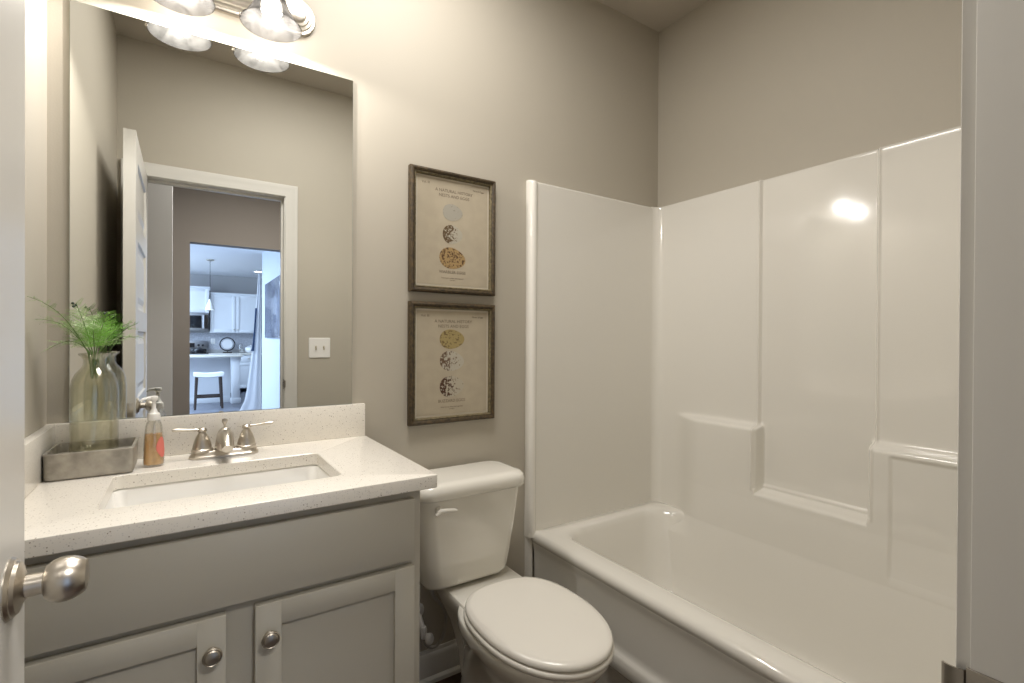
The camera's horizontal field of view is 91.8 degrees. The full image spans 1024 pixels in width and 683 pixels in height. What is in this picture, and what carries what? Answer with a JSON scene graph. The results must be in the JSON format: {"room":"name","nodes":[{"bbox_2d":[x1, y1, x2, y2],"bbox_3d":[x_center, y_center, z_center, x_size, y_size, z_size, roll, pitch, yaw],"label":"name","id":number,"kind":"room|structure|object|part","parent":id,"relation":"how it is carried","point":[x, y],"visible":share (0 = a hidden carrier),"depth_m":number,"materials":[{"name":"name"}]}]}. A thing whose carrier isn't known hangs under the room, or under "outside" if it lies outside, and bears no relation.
{"room":"bathroom","nodes":[
{"label":"bathroom","id":0,"kind":"room"},
{"bbox_2d":[25,0,46,437],"bbox_3d":[-0.729,-0.188,0.503,0.100,2.852,1.641,0,0,-33],"label":"wall","id":1,"kind":"structure","parent":0,"point":[35,10],"depth_m":1.12,"materials":[{"name":"beige paint"}]},
{"bbox_2d":[39,316,92,371],"bbox_3d":[-1.012,0.015,1.122,0.055,0.148,0.131,0,0,9],"label":"fern sprig","id":2,"kind":"object","parent":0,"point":[53,322],"visible":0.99,"depth_m":1.13,"materials":[{"name":"green plant"}]},
{"bbox_2d":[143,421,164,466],"bbox_3d":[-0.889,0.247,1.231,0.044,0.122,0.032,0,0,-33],"label":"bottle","id":3,"kind":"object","parent":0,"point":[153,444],"depth_m":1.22,"materials":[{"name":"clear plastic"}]},
{"bbox_2d":[47,0,658,651],"bbox_3d":[-0.317,-0.192,1.819,2.600,2.852,0.100,0,0,-33],"label":"wall","id":4,"kind":"structure","parent":0,"point":[508,93],"depth_m":1.80,"materials":[{"name":"beige paint"}]},
{"bbox_2d":[46,403,364,458],"bbox_3d":[-0.811,0.256,1.423,0.777,0.105,0.020,0,0,-33],"label":"backsplash","id":5,"kind":"structure","parent":4,"relation":"attached to","point":[313,423],"depth_m":1.43,"materials":[{"name":"white stone"}]},
{"bbox_2d":[69,0,352,421],"bbox_3d":[-0.811,-0.324,1.427,0.696,1.051,0.006,0,0,-33],"label":"wall mirror","id":6,"kind":"object","parent":4,"relation":"attached to","point":[211,181],"visible":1,"depth_m":1.39,"materials":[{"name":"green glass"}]},
{"bbox_2d":[154,0,315,42],"bbox_3d":[-0.769,-0.966,1.342,0.487,0.164,0.184,0,0,-33],"label":"vanity light","id":7,"kind":"object","parent":4,"relation":"attached to","point":[282,21],"visible":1,"depth_m":1.41,"materials":[{"name":"white glass"}]},
{"bbox_3d":[-0.852,-0.944,1.272,0.158,0.120,0.158,0,0,-33],"label":"lamp shade","id":8,"kind":"part","parent":7,"relation":"part of","materials":[{"name":"white glass"}]},
{"bbox_3d":[-0.811,-0.992,1.406,0.487,0.112,0.032,0,0,-33],"label":"plate","id":9,"kind":"part","parent":7,"relation":"part of","materials":[{"name":"silver metal"}]},
{"bbox_3d":[-0.673,-0.944,1.390,0.158,0.120,0.158,0,0,-33],"label":"lamp shade","id":10,"kind":"part","parent":7,"relation":"part of","materials":[{"name":"white glass"}]},
{"bbox_3d":[-0.673,-0.949,1.390,0.056,0.090,0.056,0,0,-33],"label":"bulb","id":11,"kind":"part","parent":7,"relation":"part of","materials":[{"name":"white glass"}]},
{"bbox_2d":[419,590,446,648],"bbox_3d":[-0.277,0.939,1.717,0.123,0.267,0.128,0,0,-33],"label":"water supply valve","id":12,"kind":"object","parent":4,"relation":"attached to","point":[428,638],"visible":0.8,"depth_m":1.71,"materials":[{"name":"white plastic"}]},
{"bbox_3d":[-0.286,1.010,1.695,0.031,0.040,0.038,0,0,-33],"label":"valve handle","id":13,"kind":"part","parent":12,"relation":"part of","materials":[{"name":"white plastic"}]},
{"bbox_2d":[419,639,460,682],"bbox_3d":[-0.230,1.159,1.812,0.676,0.112,0.026,0,0,-33],"label":"baseboard","id":14,"kind":"structure","parent":4,"relation":"attached to","point":[441,662],"depth_m":1.79,"materials":[{"name":"grey paint"}]},
{"bbox_2d":[407,301,494,425],"bbox_3d":[-0.213,0.077,1.812,0.344,0.434,0.027,0,0,-33],"label":"framed print","id":15,"kind":"object","parent":4,"relation":"attached to","point":[451,346],"visible":1,"depth_m":1.81,"materials":[{"name":"brown paper"}]},
{"bbox_2d":[408,164,495,295],"bbox_3d":[-0.211,-0.394,1.810,0.344,0.438,0.027,0,0,-33],"label":"framed print","id":16,"kind":"object","parent":4,"relation":"attached to","point":[451,216],"visible":1,"depth_m":1.80,"materials":[{"name":"brown paper"}]},
{"bbox_2d":[435,672,460,682],"bbox_3d":[0.628,1.268,0.202,3.800,0.080,3.860,0,0,-33],"label":"floor","id":17,"kind":"structure","parent":0,"point":[456,678],"depth_m":1.78,"materials":[{"name":"brown wood"}]},
{"bbox_2d":[24,490,419,682],"bbox_3d":[-0.670,0.778,1.183,0.750,0.874,0.583,0,0,-33],"label":"vanity cabinet","id":18,"kind":"object","parent":17,"relation":"on","point":[330,594],"visible":0.92,"depth_m":0.97,"materials":[{"name":"beige paint"}]},
{"bbox_3d":[-0.687,0.808,0.864,0.327,0.577,0.019,0,0,-33],"label":"door","id":19,"kind":"part","parent":18,"relation":"part of","materials":[{"name":"beige paint"}]},
{"bbox_3d":[-0.557,0.583,0.922,0.033,0.033,0.024,0,0,-33],"label":"knob","id":20,"kind":"part","parent":18,"relation":"part of","materials":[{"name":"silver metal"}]},
{"bbox_2d":[24,403,436,558],"bbox_3d":[-0.657,0.273,1.194,0.781,0.136,0.573,0,0,-33],"label":"countertop","id":21,"kind":"structure","parent":18,"relation":"on","point":[62,516],"depth_m":1.14,"materials":[{"name":"white stone"}]},
{"bbox_2d":[42,437,138,481],"bbox_3d":[-0.998,0.278,1.187,0.162,0.060,0.152,0,0,-33],"label":"metal tray","id":22,"kind":"object","parent":21,"relation":"on","point":[59,464],"visible":1,"depth_m":1.14,"materials":[{"name":"metal"}]},
{"bbox_2d":[69,353,118,452],"bbox_3d":[-0.998,0.148,1.187,0.091,0.240,0.091,0,0,-33],"label":"glass bottle","id":23,"kind":"object","parent":22,"relation":"on","point":[79,353],"visible":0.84,"depth_m":1.19,"materials":[{"name":"clear glass"}]},
{"bbox_2d":[27,296,93,378],"bbox_3d":[-0.986,-0.003,1.095,0.040,0.184,0.178,0,0,-3],"label":"fern sprig","id":24,"kind":"object","parent":23,"relation":"in","point":[71,315],"visible":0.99,"depth_m":1.11,"materials":[{"name":"green plant"}]},
{"bbox_2d":[43,338,91,378],"bbox_3d":[-1.013,0.038,1.135,0.054,0.101,0.094,0,0,16],"label":"fern sprig","id":25,"kind":"object","parent":23,"relation":"in","point":[67,341],"visible":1,"depth_m":1.14,"materials":[{"name":"green plant"}]},
{"bbox_2d":[58,320,96,377],"bbox_3d":[-1.013,0.018,1.145,0.072,0.141,0.066,0,0,-18],"label":"fern sprig","id":26,"kind":"object","parent":23,"relation":"in","point":[58,320],"visible":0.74,"depth_m":1.16,"materials":[{"name":"green plant"}]},
{"bbox_3d":[-1.011,0.026,1.160,0.007,0.125,0.066,0,0,33],"label":"stem","id":27,"kind":"part","parent":26,"relation":"part of","materials":[{"name":"green plant"}]},
{"bbox_2d":[66,297,101,365],"bbox_3d":[-1.013,-0.008,1.173,0.068,0.193,0.036,0,0,-33],"label":"fern sprig","id":28,"kind":"object","parent":23,"relation":"in","point":[72,303],"visible":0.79,"depth_m":1.17,"materials":[{"name":"green plant"}]},
{"bbox_3d":[-1.013,-0.002,1.176,0.032,0.180,0.002,0,0,-33],"label":"stem","id":29,"kind":"part","parent":28,"relation":"part of","materials":[{"name":"green plant"}]},
{"bbox_2d":[75,327,108,370],"bbox_3d":[-0.971,0.027,1.153,0.066,0.124,0.062,0,0,1],"label":"fern sprig","id":30,"kind":"object","parent":23,"relation":"in","point":[90,338],"visible":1,"depth_m":1.16,"materials":[{"name":"green plant"}]},
{"bbox_3d":[-0.981,0.031,1.165,0.006,0.115,0.058,0,0,-43],"label":"stem","id":31,"kind":"part","parent":30,"relation":"part of","materials":[{"name":"green plant"}]},
{"bbox_2d":[81,316,105,373],"bbox_3d":[-1.017,0.011,1.205,0.050,0.153,0.051,0,0,-33],"label":"fern sprig","id":32,"kind":"object","parent":23,"relation":"in","point":[96,316],"visible":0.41,"depth_m":1.21,"materials":[{"name":"green plant"}]},
{"bbox_2d":[84,311,118,370],"bbox_3d":[-0.999,0.005,1.207,0.065,0.166,0.051,0,0,-33],"label":"fern sprig","id":33,"kind":"object","parent":23,"relation":"in","point":[104,314],"visible":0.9,"depth_m":1.21,"materials":[{"name":"green plant"}]},
{"bbox_3d":[-0.996,0.008,1.199,0.004,0.160,0.039,0,0,13],"label":"stem","id":34,"kind":"part","parent":33,"relation":"part of","materials":[{"name":"green plant"}]},
{"bbox_2d":[93,320,132,376],"bbox_3d":[-0.974,0.016,1.216,0.081,0.145,0.055,0,0,-33],"label":"fern sprig","id":35,"kind":"object","parent":23,"relation":"in","point":[114,330],"visible":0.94,"depth_m":1.21,"materials":[{"name":"green plant"}]},
{"bbox_2d":[97,333,135,377],"bbox_3d":[-0.951,0.033,1.196,0.089,0.112,0.041,0,0,-18],"label":"fern sprig","id":36,"kind":"object","parent":23,"relation":"in","point":[119,333],"visible":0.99,"depth_m":1.19,"materials":[{"name":"green plant"}]},
{"bbox_2d":[140,396,164,466],"bbox_3d":[-0.891,0.221,1.230,0.050,0.174,0.032,0,0,-33],"label":"soap dispenser","id":37,"kind":"object","parent":21,"relation":"on","point":[153,444],"visible":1,"depth_m":1.22,"materials":[{"name":"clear plastic"}]},
{"bbox_2d":[105,464,329,508],"bbox_3d":[-0.656,0.409,1.150,0.484,0.132,0.310,0,0,-33],"label":"sink","id":38,"kind":"object","parent":21,"relation":"in","point":[138,495],"visible":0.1,"depth_m":1.25,"materials":[{"name":"white ceramic"}]},
{"bbox_2d":[172,418,272,459],"bbox_3d":[-0.776,0.259,1.342,0.166,0.100,0.180,0,0,14],"label":"faucet","id":39,"kind":"object","parent":21,"relation":"on","point":[202,448],"visible":1,"depth_m":1.31,"materials":[{"name":"silver metal"}]},
{"bbox_3d":[-0.850,0.231,1.296,0.063,0.014,0.014,0,0,-36],"label":"lever","id":40,"kind":"part","parent":39,"relation":"part of","materials":[{"name":"silver metal"}]},
{"bbox_3d":[-0.823,0.260,1.318,0.050,0.065,0.050,0,0,-33],"label":"handle","id":41,"kind":"part","parent":39,"relation":"part of","materials":[{"name":"silver metal"}]},
{"bbox_3d":[-0.780,0.299,1.347,0.164,0.019,0.054,0,0,-33],"label":"plate","id":42,"kind":"part","parent":39,"relation":"part of","materials":[{"name":"silver metal"}]},
{"bbox_3d":[-0.755,0.263,1.310,0.047,0.060,0.136,0,0,-33],"label":"spout","id":43,"kind":"part","parent":39,"relation":"part of","materials":[{"name":"silver metal"}]},
{"bbox_3d":[-0.781,0.224,1.350,0.014,0.030,0.014,0,0,-33],"label":"lift rod","id":44,"kind":"part","parent":39,"relation":"part of","materials":[{"name":"silver metal"}]},
{"bbox_3d":[-0.736,0.260,1.375,0.050,0.065,0.050,0,0,-33],"label":"handle","id":45,"kind":"part","parent":39,"relation":"part of","materials":[{"name":"silver metal"}]},
{"bbox_3d":[-0.705,0.231,1.391,0.063,0.014,0.014,0,0,-31],"label":"lever","id":46,"kind":"part","parent":39,"relation":"part of","materials":[{"name":"silver metal"}]},
{"bbox_3d":[-0.475,0.584,0.976,0.033,0.033,0.024,0,0,-33],"label":"knob","id":47,"kind":"part","parent":18,"relation":"part of","materials":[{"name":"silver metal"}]},
{"bbox_3d":[-0.371,0.809,1.072,0.331,0.577,0.019,0,0,-33],"label":"door","id":48,"kind":"part","parent":18,"relation":"part of","materials":[{"name":"beige paint"}]},
{"bbox_2d":[420,461,613,682],"bbox_3d":[-0.021,0.834,1.502,0.428,0.768,0.725,0,0,-33],"label":"toilet","id":49,"kind":"object","parent":17,"relation":"on","point":[508,626],"visible":0.92,"depth_m":1.54,"materials":[{"name":"white ceramic"}]},
{"bbox_3d":[-0.208,0.530,1.555,0.074,0.027,0.026,0,0,-33],"label":"flush lever","id":50,"kind":"part","parent":49,"relation":"part of","materials":[{"name":"white plastic"}]},
{"bbox_3d":[-0.171,0.649,1.709,0.376,0.310,0.195,0,0,-33],"label":"tank","id":51,"kind":"part","parent":49,"relation":"part of","materials":[{"name":"white ceramic"}]},
{"bbox_3d":[-0.168,0.474,1.704,0.406,0.052,0.221,0,0,-33],"label":"tank lid","id":52,"kind":"part","parent":49,"relation":"part of","materials":[{"name":"white ceramic"}]},
{"bbox_3d":[0.034,1.020,1.483,0.352,0.396,0.605,0,0,-33],"label":"bowl","id":53,"kind":"part","parent":49,"relation":"part of","materials":[{"name":"white ceramic"}]},
{"bbox_3d":[0.075,0.812,1.421,0.356,0.018,0.483,0,0,-33],"label":"seat","id":54,"kind":"part","parent":49,"relation":"part of","materials":[{"name":"white plastic"}]},
{"bbox_3d":[0.076,0.790,1.420,0.348,0.022,0.476,0,0,-33],"label":"seat lid","id":55,"kind":"part","parent":49,"relation":"part of","materials":[{"name":"white plastic"}]},
{"bbox_2d":[524,126,960,682],"bbox_3d":[0.801,0.290,1.587,0.786,1.864,1.525,0,0,-33],"label":"bathtub surround","id":56,"kind":"object","parent":17,"relation":"on","point":[741,402],"visible":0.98,"depth_m":1.85,"materials":[{"name":"white plastic"}]},
{"bbox_3d":[0.386,0.284,2.204,0.773,1.864,0.038,0,0,-33],"label":"wall panel","id":57,"kind":"part","parent":56,"relation":"part of","materials":[{"name":"white plastic"}]},
{"bbox_2d":[531,501,844,682],"bbox_3d":[0.802,0.956,1.591,0.756,0.367,1.506,0,0,-33],"label":"tub basin","id":58,"kind":"object","parent":56,"relation":"in","point":[683,596],"depth_m":1.76,"materials":[{"name":"white plastic"}]},
{"bbox_2d":[597,0,707,31],"bbox_3d":[0.218,-1.562,1.177,2.420,0.100,1.741,0,0,-33],"label":"ceiling","id":59,"kind":"structure","parent":0,"point":[657,15],"depth_m":2.26,"materials":[{"name":"beige paint"}]},
{"bbox_2d":[658,0,961,206],"bbox_3d":[1.222,-0.183,1.757,0.100,2.852,1.700,0,0,-33],"label":"wall","id":60,"kind":"structure","parent":0,"point":[749,91],"depth_m":1.89,"materials":[{"name":"beige paint"}]},
{"bbox_3d":[0.659,-0.180,0.506,2.219,2.852,0.115,0,0,-33],"label":"wall","id":61,"kind":"structure","parent":0,"visible":0},
{"bbox_2d":[0,0,89,682],"bbox_3d":[-0.405,0.195,0.291,0.169,2.028,0.712,0,0,-33],"label":"door","id":62,"kind":"structure","parent":61,"relation":"in","point":[65,578],"depth_m":0.55,"materials":[{"name":"grey paint"}]},
{"bbox_3d":[-0.520,0.272,0.566,0.058,0.050,0.050,0,0,-33],"label":"knob","id":63,"kind":"part","parent":62,"relation":"part of","materials":[{"name":"silver metal"}]},
{"bbox_2d":[955,0,976,669],"bbox_3d":[0.051,0.167,0.188,0.823,2.115,0.019,0,0,-33],"label":"trim","id":64,"kind":"structure","parent":61,"relation":"attached to","point":[969,7],"depth_m":0.38,"materials":[{"name":"grey paint"}]},
{"bbox_2d":[941,0,1023,682],"bbox_3d":[0.080,0.192,0.137,0.730,2.065,0.135,0,0,-33],"label":"door frame","id":65,"kind":"structure","parent":61,"relation":"attached to","point":[997,541],"depth_m":0.36,"materials":[{"name":"grey paint"}]},
{"bbox_3d":[0.344,0.272,0.363,0.008,0.057,0.052,0,0,-26],"label":"strike plate","id":66,"kind":"part","parent":65,"relation":"part of","materials":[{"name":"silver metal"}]}
]}

